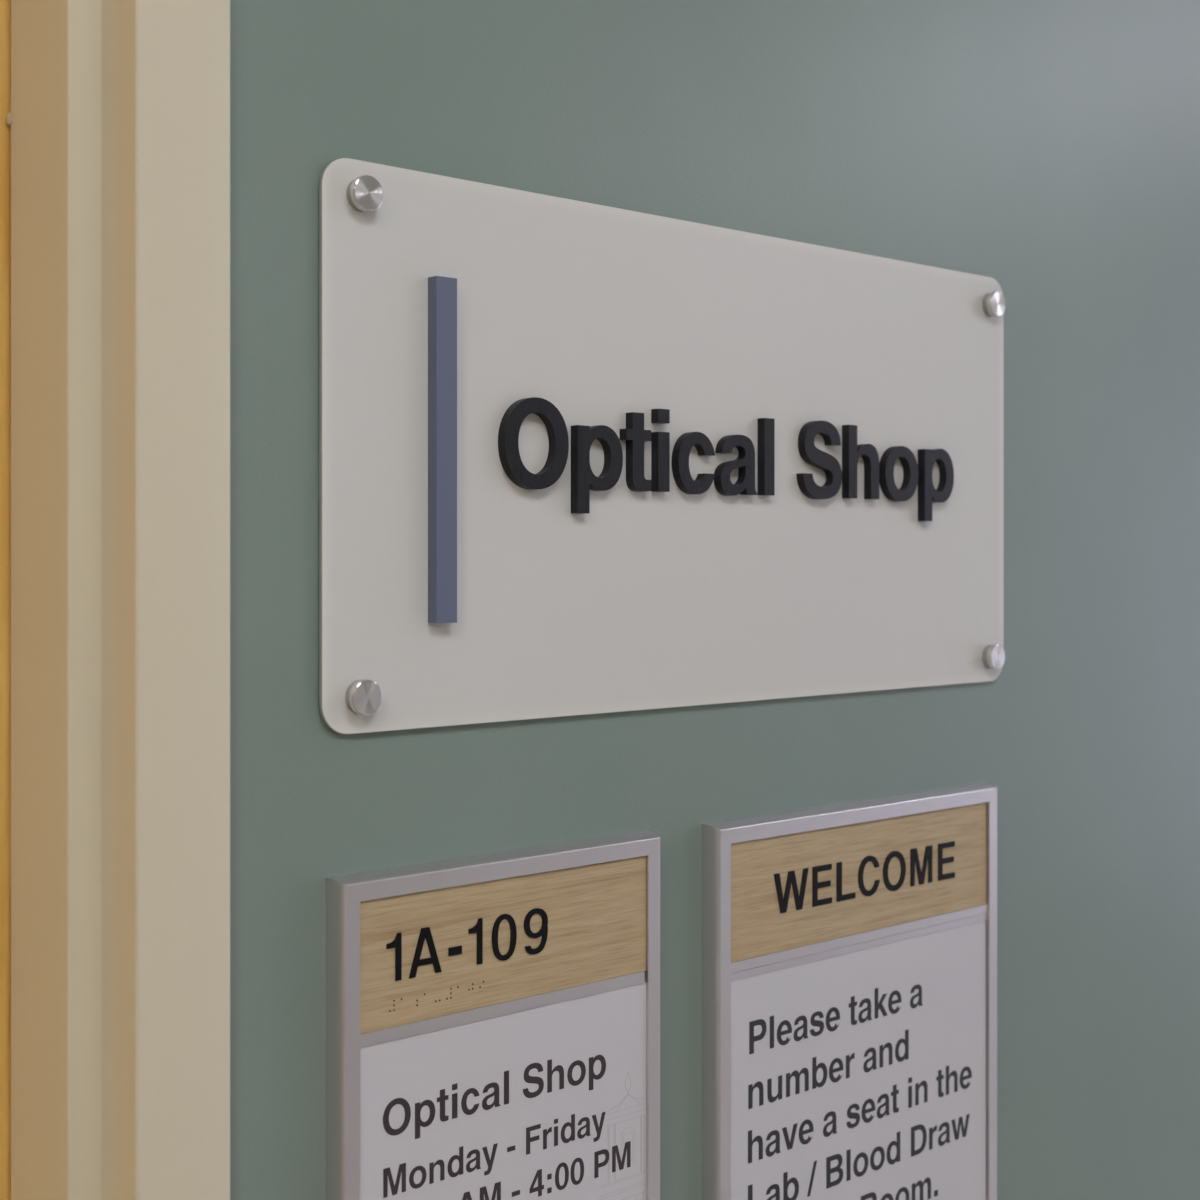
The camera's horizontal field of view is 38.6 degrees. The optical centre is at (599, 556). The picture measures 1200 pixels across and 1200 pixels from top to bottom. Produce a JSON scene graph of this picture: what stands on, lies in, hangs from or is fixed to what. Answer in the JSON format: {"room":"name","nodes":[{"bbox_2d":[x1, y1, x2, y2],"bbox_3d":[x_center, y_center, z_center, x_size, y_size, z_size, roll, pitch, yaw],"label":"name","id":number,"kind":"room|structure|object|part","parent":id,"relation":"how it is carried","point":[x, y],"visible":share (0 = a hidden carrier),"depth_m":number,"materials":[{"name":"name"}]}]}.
{"room":"medical clinic corridor","nodes":[
{"label":"medical clinic corridor","id":0,"kind":"room"},
{"bbox_2d":[230,0,1199,1199],"bbox_3d":[0.265,0.150,1.349,8.600,2.700,0.140,0,0,-42],"label":"wall","id":1,"kind":"structure","parent":0,"point":[1047,150],"depth_m":1.16,"materials":[{"name":"green paint"}]},
{"bbox_2d":[0,0,10,1199],"bbox_3d":[-0.623,0.432,0.576,0.908,2.119,0.101,0,0,-42],"label":"door","id":2,"kind":"structure","parent":1,"relation":"in","point":[5,5],"depth_m":0.88,"materials":[{"name":"brown wood"}]},
{"bbox_2d":[6,0,229,1199],"bbox_3d":[-0.610,0.410,0.561,1.015,2.181,0.154,0,0,-42],"label":"trim","id":3,"kind":"structure","parent":1,"relation":"attached to","point":[118,119],"depth_m":0.83,"materials":[{"name":"beige metal"}]},
{"bbox_2d":[326,830,659,1199],"bbox_3d":[-0.052,0.334,0.959,0.230,0.336,0.014,0,0,-42],"label":"room sign","id":4,"kind":"object","parent":1,"relation":"attached to","point":[493,1019],"visible":1,"depth_m":0.95,"materials":[{"name":"white plastic"}]},
{"bbox_3d":[-0.133,0.334,0.886,0.012,0.336,0.014,0,0,-42],"label":"frame rail","id":5,"kind":"part","parent":4,"relation":"part of","materials":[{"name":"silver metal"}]},
{"bbox_3d":[-0.052,0.172,0.959,0.230,0.012,0.014,0,0,-42],"label":"frame rail","id":6,"kind":"part","parent":4,"relation":"part of","materials":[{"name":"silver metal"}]},
{"bbox_3d":[0.029,0.334,1.032,0.012,0.336,0.014,0,0,-42],"label":"frame rail","id":7,"kind":"part","parent":4,"relation":"part of","materials":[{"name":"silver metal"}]},
{"bbox_2d":[319,158,1004,733],"bbox_3d":[0.081,-0.058,1.080,0.599,0.300,0.011,0,0,-42],"label":"shop sign","id":8,"kind":"object","parent":1,"relation":"attached to","point":[576,457],"visible":1,"depth_m":1.03,"materials":[{"name":"plastic"}]},
{"bbox_2d":[702,782,996,1199],"bbox_3d":[0.179,0.355,1.167,0.297,0.375,0.014,0,0,-42],"label":"welcome sign","id":9,"kind":"object","parent":1,"relation":"attached to","point":[849,949],"visible":1,"depth_m":1.15,"materials":[{"name":"white plastic"}]},
{"bbox_3d":[0.073,0.355,1.072,0.012,0.375,0.014,0,0,-42],"label":"frame rail","id":10,"kind":"part","parent":9,"relation":"part of","materials":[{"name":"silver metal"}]},
{"bbox_3d":[0.179,0.173,1.167,0.297,0.012,0.014,0,0,-42],"label":"frame rail","id":11,"kind":"part","parent":9,"relation":"part of","materials":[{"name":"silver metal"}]},
{"bbox_3d":[0.285,0.355,1.263,0.012,0.375,0.014,0,0,-42],"label":"frame rail","id":12,"kind":"part","parent":9,"relation":"part of","materials":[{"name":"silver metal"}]}
]}

